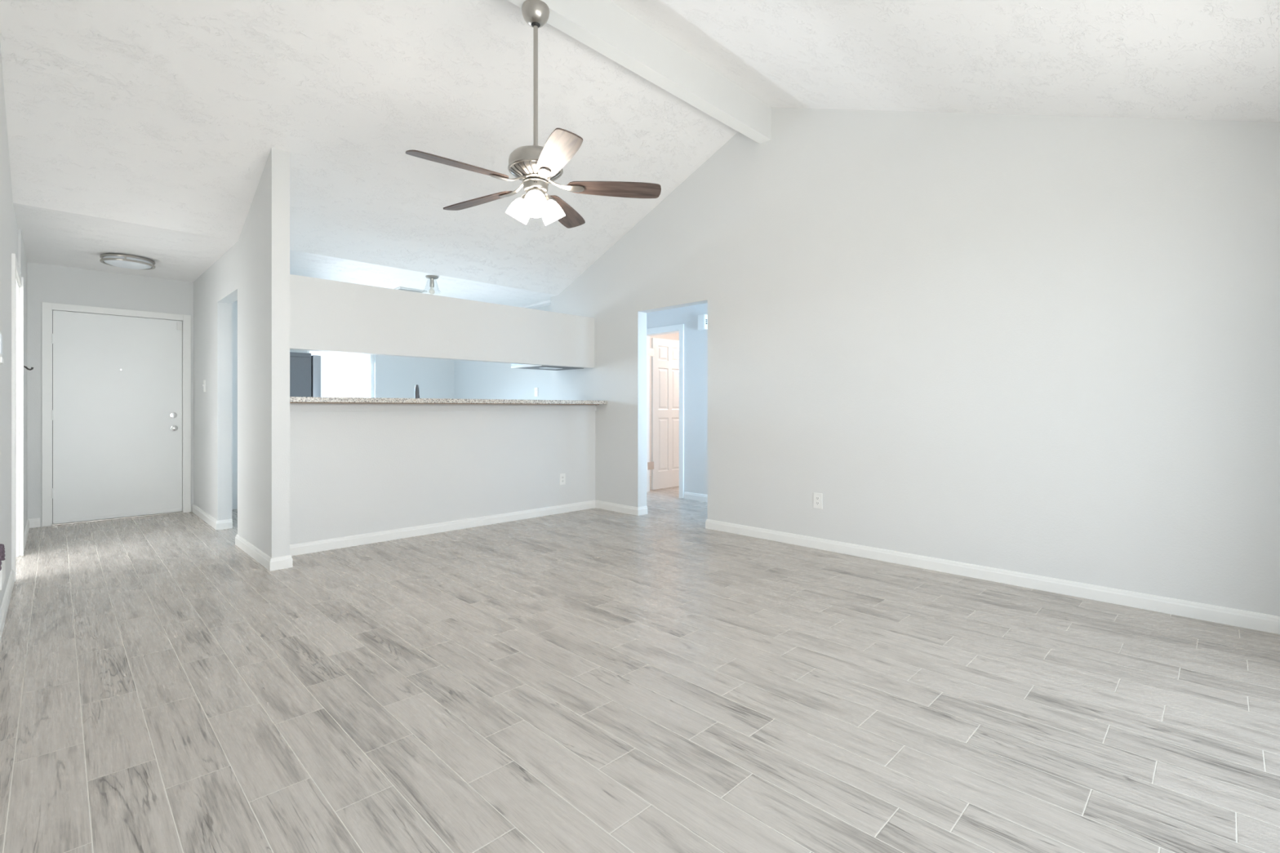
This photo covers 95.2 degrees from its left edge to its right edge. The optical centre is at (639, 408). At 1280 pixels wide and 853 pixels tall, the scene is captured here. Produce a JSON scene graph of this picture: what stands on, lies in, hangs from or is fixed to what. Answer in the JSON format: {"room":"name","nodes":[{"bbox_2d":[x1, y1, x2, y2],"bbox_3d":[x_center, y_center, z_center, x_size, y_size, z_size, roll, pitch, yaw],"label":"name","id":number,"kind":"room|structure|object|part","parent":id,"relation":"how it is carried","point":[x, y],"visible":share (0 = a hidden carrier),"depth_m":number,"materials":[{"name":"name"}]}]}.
{"room":"empty living room","nodes":[
{"label":"empty living room","id":0,"kind":"room"},
{"bbox_2d":[0,43,26,608],"bbox_3d":[-2.721,-0.739,2.363,0.134,3.698,8.510,0,0,-45],"label":"wall","id":1,"kind":"structure","parent":0,"point":[11,241],"depth_m":3.38,"materials":[{"name":"paint"}]},
{"bbox_2d":[0,332,4,364],"bbox_3d":[-2.963,-0.279,2.699,0.027,0.144,0.133,0,0,-45],"label":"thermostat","id":2,"kind":"object","parent":1,"relation":"attached to","point":[2,360],"visible":1,"depth_m":2.67,"materials":[{"name":"white plastic"}]},
{"bbox_2d":[0,560,5,590],"bbox_3d":[-3.116,0.804,2.848,0.022,0.112,0.265,0,0,-45],"label":"wall box","id":3,"kind":"object","parent":1,"relation":"attached to","point":[2,572],"visible":0.91,"depth_m":2.79,"materials":[{"name":"white plastic"}]},
{"bbox_2d":[0,543,5,570],"bbox_3d":[-2.977,0.685,2.714,0.028,0.100,0.290,0,0,-45],"label":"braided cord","id":4,"kind":"object","parent":3,"relation":"on","point":[2,546],"visible":1,"depth_m":2.71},
{"bbox_3d":[-3.109,0.804,2.856,0.001,0.072,0.205,0,0,-45],"label":"panel","id":5,"kind":"part","parent":3,"relation":"part of","materials":[{"name":"white plastic"}]},
{"bbox_2d":[0,569,14,640],"bbox_3d":[-1.880,1.067,1.606,0.014,0.085,5.970,0,0,-45],"label":"baseboard","id":6,"kind":"structure","parent":1,"relation":"attached to","point":[4,607],"depth_m":3.18,"materials":[{"name":"paint"}]},
{"bbox_2d":[11,253,23,582],"bbox_3d":[-4.386,0.061,4.039,0.148,2.097,1.005,0,0,-45],"label":"trim","id":7,"kind":"structure","parent":1,"relation":"attached to","point":[17,281],"depth_m":4.37,"materials":[{"name":"paint"}]},
{"bbox_2d":[23,517,39,552],"bbox_3d":[-5.160,1.067,4.955,0.083,0.085,1.355,0,0,-45],"label":"baseboard","id":8,"kind":"structure","parent":1,"relation":"attached to","point":[32,522],"depth_m":5.41,"materials":[{"name":"paint"}]},
{"bbox_2d":[26,262,193,526],"bbox_3d":[-5.301,-0.138,5.871,1.505,2.495,0.140,0,0,-45],"label":"wall","id":9,"kind":"structure","parent":0,"point":[49,283],"depth_m":5.60,"materials":[{"name":"paint"}]},
{"bbox_2d":[52,311,53,523],"bbox_3d":[-5.289,0.080,5.947,1.030,2.060,0.030,0,0,-45],"label":"trim","id":10,"kind":"structure","parent":9,"relation":"attached to","point":[52,311],"depth_m":5.59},
{"bbox_2d":[41,302,191,526],"bbox_3d":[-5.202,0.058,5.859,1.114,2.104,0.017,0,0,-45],"label":"trim","id":11,"kind":"structure","parent":9,"relation":"attached to","point":[46,308],"depth_m":5.60,"materials":[{"name":"paint"}]},
{"bbox_2d":[51,310,182,524],"bbox_3d":[-5.210,0.084,5.857,0.986,2.024,0.109,0,0,-45],"label":"door","id":12,"kind":"structure","parent":9,"relation":"in","point":[117,411],"depth_m":5.83,"materials":[{"name":"paint"}]},
{"bbox_3d":[-4.891,0.210,6.138,0.054,0.054,0.055,0,0,-45],"label":"knob","id":13,"kind":"part","parent":12,"relation":"part of","materials":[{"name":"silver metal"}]},
{"bbox_2d":[51,511,183,525],"bbox_3d":[-5.238,1.104,5.897,0.988,0.012,0.112,0,0,-45],"label":"trim","id":14,"kind":"structure","parent":9,"relation":"attached to","point":[174,512],"depth_m":5.83,"materials":[{"name":"silver metal"}]},
{"bbox_2d":[193,146,289,557],"bbox_3d":[-3.771,-0.349,5.641,0.555,2.919,4.090,0,0,-45],"label":"wall","id":15,"kind":"structure","parent":0,"point":[254,273],"depth_m":4.42,"materials":[{"name":"paint"}]},
{"bbox_2d":[202,379,204,391],"bbox_3d":[-4.327,-0.222,5.792,0.072,0.117,0.018,0,0,45],"label":"light switch","id":16,"kind":"object","parent":15,"relation":"attached to","point":[203,384],"visible":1,"depth_m":5.78,"materials":[{"name":"white plastic"}]},
{"bbox_2d":[191,503,232,530],"bbox_3d":[-4.287,1.067,5.834,0.124,0.085,1.346,0,0,-45],"label":"baseboard","id":17,"kind":"structure","parent":15,"relation":"attached to","point":[216,525],"depth_m":5.46,"materials":[{"name":"paint"}]},
{"bbox_2d":[235,534,292,571],"bbox_3d":[-2.858,1.067,4.414,0.137,0.085,1.092,0,0,-45],"label":"baseboard","id":18,"kind":"structure","parent":15,"relation":"attached to","point":[269,563],"depth_m":4.11,"materials":[{"name":"paint"}]},
{"bbox_2d":[289,349,453,399],"bbox_3d":[-4.002,-0.133,8.386,3.000,2.485,0.120,0,0,-45],"label":"wall","id":19,"kind":"structure","parent":0,"point":[394,376],"depth_m":8.86,"materials":[{"name":"paint"}]},
{"bbox_2d":[306,351,373,397],"bbox_3d":[-4.204,-0.340,8.206,0.890,1.300,0.050,0,0,-45],"label":"window","id":20,"kind":"structure","parent":19,"relation":"in","point":[371,357],"depth_m":8.49,"materials":[{"name":"paint"}]},
{"bbox_2d":[289,274,595,544],"bbox_3d":[-1.644,0.050,5.466,3.116,2.120,0.125,0,0,-45],"label":"wall","id":21,"kind":"structure","parent":0,"point":[352,473],"depth_m":5.15,"materials":[{"name":"paint"}]},
{"bbox_2d":[289,404,595,411],"bbox_3d":[-1.591,-0.002,5.420,3.105,0.053,0.016,0,0,-45],"label":"trim","id":22,"kind":"structure","parent":21,"relation":"attached to","point":[292,407],"depth_m":5.13,"materials":[{"name":"paint"}]},
{"bbox_2d":[289,396,607,404],"bbox_3d":[-1.626,-0.060,5.455,3.103,0.045,0.485,0,0,-45],"label":"countertop","id":23,"kind":"structure","parent":21,"relation":"on","point":[292,399],"depth_m":4.98,"materials":[{"name":"stone"}]},
{"bbox_2d":[289,500,647,555],"bbox_3d":[-1.307,1.067,5.228,3.235,0.085,0.688,0,0,-45],"label":"baseboard","id":24,"kind":"structure","parent":21,"relation":"attached to","point":[300,548],"depth_m":5.29,"materials":[{"name":"paint"}]},
{"bbox_2d":[511,363,583,370],"bbox_3d":[-1.021,-0.516,6.584,0.643,0.143,0.565,0,0,-45],"label":"range hood","id":25,"kind":"object","parent":21,"relation":"attached to","point":[513,365],"visible":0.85,"depth_m":6.49,"materials":[{"name":"silver metal"}]},
{"bbox_2d":[560,473,565,484],"bbox_3d":[-0.821,0.753,6.194,0.072,0.117,0.009,0,0,-45],"label":"wall outlet","id":26,"kind":"object","parent":21,"relation":"attached to","point":[562,476],"visible":1,"depth_m":6.19,"materials":[{"name":"white plastic"}]},
{"bbox_2d":[453,305,550,399],"bbox_3d":[-1.963,-0.133,8.319,0.211,2.485,3.100,0,0,-45],"label":"wall","id":27,"kind":"structure","parent":0,"point":[473,380],"depth_m":8.40,"materials":[{"name":"paint"}]},
{"bbox_2d":[534,387,537,396],"bbox_3d":[-1.375,-0.215,7.732,0.072,0.117,0.010,0,0,45],"label":"wall outlet","id":28,"kind":"object","parent":27,"relation":"attached to","point":[535,388],"visible":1,"depth_m":7.72,"materials":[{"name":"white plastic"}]},
{"bbox_2d":[520,300,550,308],"bbox_3d":[1.322,-1.360,7.439,3.610,0.060,5.350,0,0,-45],"label":"ceiling","id":29,"kind":"structure","parent":0,"point":[545,303],"depth_m":7.58,"materials":[{"name":"white paint"}]},
{"bbox_2d":[0,476,1279,852],"bbox_3d":[-1.076,1.110,4.655,11.289,0.001,11.142,0,0,-45],"label":"floor","id":30,"kind":"structure","parent":0,"point":[594,680],"depth_m":2.22,"materials":[{"name":"grey wood"}]},
{"bbox_2d":[289,351,320,397],"bbox_3d":[-4.369,0.223,7.185,0.722,1.775,0.740,0,0,-45],"label":"refrigerator","id":31,"kind":"object","parent":30,"relation":"on","point":[304,368],"visible":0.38,"depth_m":7.01,"materials":[{"name":"silver metal"}]},
{"bbox_3d":[-4.057,0.203,7.236,0.095,1.695,0.366,0,0,-45],"label":"door","id":32,"kind":"part","parent":31,"relation":"part of","materials":[{"name":"silver metal"}]},
{"bbox_3d":[-2.150,0.676,5.473,1.700,0.868,0.600,0,0,-45],"label":"base cabinet","id":33,"kind":"object","parent":30,"relation":"on","visible":0},
{"bbox_3d":[-2.141,0.221,5.464,1.700,0.038,0.585,0,0,-45],"label":"countertop","id":34,"kind":"structure","parent":33,"relation":"on","visible":0},
{"bbox_2d":[414,384,419,398],"bbox_3d":[-2.069,-0.011,5.505,0.111,0.425,0.223,0,0,-13],"label":"faucet","id":35,"kind":"object","parent":34,"relation":"on","point":[416,388],"visible":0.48,"depth_m":5.42,"materials":[{"name":"silver metal"}]},
{"bbox_2d":[0,0,1279,306],"bbox_3d":[-1.701,-1.973,4.083,5.870,1.491,9.500,0,0,-45],"label":"ceiling","id":36,"kind":"structure","parent":0,"point":[148,129],"depth_m":3.73,"materials":[{"name":"white paint"}]},
{"bbox_2d":[99,253,155,269],"bbox_3d":[-4.609,-1.312,5.262,0.378,0.087,0.378,0,0,-45],"label":"ceiling light","id":37,"kind":"object","parent":36,"relation":"attached to","point":[122,260],"visible":1,"depth_m":5.17,"materials":[{"name":"white glass"}]},
{"bbox_2d":[394,286,426,293],"bbox_3d":[-2.652,-1.348,6.710,0.320,0.014,0.240,0,0,-45],"label":"ceiling vent","id":38,"kind":"object","parent":36,"relation":"in","point":[399,287],"visible":0.5,"depth_m":6.64,"materials":[{"name":"white plastic"}]},
{"bbox_2d":[425,275,438,294],"bbox_3d":[-2.139,-1.262,6.007,0.180,0.186,0.180,0,0,-45],"label":"kitchen light","id":39,"kind":"object","parent":36,"relation":"attached to","point":[432,277],"visible":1,"depth_m":5.99,"materials":[{"name":"silver metal"}]},
{"bbox_2d":[429,280,434,287],"bbox_3d":[-2.139,-1.279,6.007,0.044,0.072,0.044,0,0,-45],"label":"socket","id":40,"kind":"object","parent":39,"relation":"attached to","point":[432,282],"depth_m":5.99,"materials":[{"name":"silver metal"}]},
{"bbox_3d":[-2.139,-1.207,6.007,0.058,0.076,0.058,0,0,-45],"label":"bulb","id":41,"kind":"part","parent":39,"relation":"part of","materials":[{"name":"clear glass"}]},
{"bbox_2d":[405,0,661,227],"bbox_3d":[-0.629,-1.653,3.284,1.338,1.219,1.370,0,0,-45],"label":"ceiling fan","id":42,"kind":"object","parent":36,"relation":"hanging from","point":[535,166],"visible":1,"depth_m":3.27,"materials":[{"name":"brown wood"}]},
{"bbox_3d":[-0.926,-1.254,3.015,0.538,0.007,0.146,-1,14,-41],"label":"blade","id":43,"kind":"part","parent":42,"relation":"part of","materials":[{"name":"brown wood"}]},
{"bbox_3d":[-0.971,-1.254,3.535,0.538,0.007,0.146,-1,12,31],"label":"blade","id":44,"kind":"part","parent":42,"relation":"part of","materials":[{"name":"brown wood"}]},
{"bbox_3d":[-0.698,-1.126,3.344,0.135,0.146,0.144,0,0,-45],"label":"lamp shade","id":45,"kind":"part","parent":42,"relation":"part of","materials":[{"name":"white glass"}]},
{"bbox_3d":[-0.574,-1.126,3.192,0.137,0.146,0.142,0,0,-45],"label":"lamp shade","id":46,"kind":"part","parent":42,"relation":"part of","materials":[{"name":"white glass"}]},
{"bbox_3d":[-0.502,-1.126,3.375,0.145,0.146,0.131,0,0,-45],"label":"lamp shade","id":47,"kind":"part","parent":42,"relation":"part of","materials":[{"name":"white glass"}]},
{"bbox_3d":[-0.418,-1.254,2.897,0.146,0.007,0.538,14,-4,-23],"label":"blade","id":48,"kind":"part","parent":42,"relation":"part of","materials":[{"name":"brown wood"}]},
{"bbox_3d":[-0.490,-1.254,3.738,0.146,0.007,0.538,-13,-4,13],"label":"blade","id":49,"kind":"part","parent":42,"relation":"part of","materials":[{"name":"brown wood"}]},
{"bbox_3d":[-0.148,-1.254,3.344,0.538,0.007,0.146,1,-13,-5],"label":"blade","id":50,"kind":"part","parent":42,"relation":"part of","materials":[{"name":"brown wood"}]},
{"bbox_2d":[507,0,771,143],"bbox_3d":[-0.509,-2.406,3.387,4.470,0.285,0.113,0,0,-45],"label":"ceiling beam","id":51,"kind":"structure","parent":36,"relation":"attached to","point":[604,26],"depth_m":3.95,"materials":[{"name":"paint"}]},
{"bbox_2d":[646,329,679,492],"bbox_3d":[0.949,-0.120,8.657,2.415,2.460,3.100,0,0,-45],"label":"door frame","id":52,"kind":"structure","parent":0,"point":[674,336],"depth_m":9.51,"materials":[{"name":"white paint"}]},
{"bbox_2d":[646,302,707,494],"bbox_3d":[1.280,-0.120,6.527,0.130,2.460,4.020,0,0,-45],"label":"wall","id":53,"kind":"structure","parent":0,"point":[695,340],"depth_m":7.06,"materials":[{"name":"paint"}]},
{"bbox_2d":[647,337,679,489],"bbox_3d":[0.373,0.072,8.026,0.848,2.045,0.102,0,0,-45],"label":"door","id":54,"kind":"structure","parent":53,"relation":"in","point":[664,465],"depth_m":8.03,"materials":[{"name":"paint"}]},
{"bbox_2d":[646,324,684,498],"bbox_3d":[0.253,0.037,7.449,0.017,2.145,0.797,0,0,-45],"label":"trim","id":55,"kind":"structure","parent":53,"relation":"attached to","point":[680,326],"depth_m":7.18,"materials":[{"name":"paint"}]},
{"bbox_2d":[684,492,707,502],"bbox_3d":[1.562,1.067,6.143,0.014,0.085,2.879,0,0,-45],"label":"baseboard","id":56,"kind":"structure","parent":53,"relation":"attached to","point":[687,495],"depth_m":7.02,"materials":[{"name":"paint"}]},
{"bbox_2d":[697,314,707,330],"bbox_3d":[0.744,-1.020,6.926,0.062,0.176,0.111,0,0,-45],"label":"door chime","id":57,"kind":"object","parent":53,"relation":"attached to","point":[703,318],"visible":0.95,"depth_m":6.90,"materials":[{"name":"white plastic"}]},
{"bbox_2d":[550,106,1279,616],"bbox_3d":[1.241,-0.739,4.875,0.130,3.698,6.460,0,0,-45],"label":"wall","id":58,"kind":"structure","parent":0,"point":[1042,345],"depth_m":3.80,"materials":[{"name":"paint"}]},
{"bbox_2d":[813,493,822,509],"bbox_3d":[1.404,0.731,4.614,0.076,0.122,0.009,0,0,45],"label":"wall outlet","id":59,"kind":"object","parent":58,"relation":"attached to","point":[817,497],"visible":1,"depth_m":4.61,"materials":[{"name":"white plastic"}]},
{"bbox_2d":[705,519,1279,634],"bbox_3d":[2.038,1.067,4.069,0.144,0.085,3.912,0,0,-45],"label":"baseboard","id":60,"kind":"structure","parent":58,"relation":"attached to","point":[1211,613],"depth_m":3.58,"materials":[{"name":"paint"}]}
]}

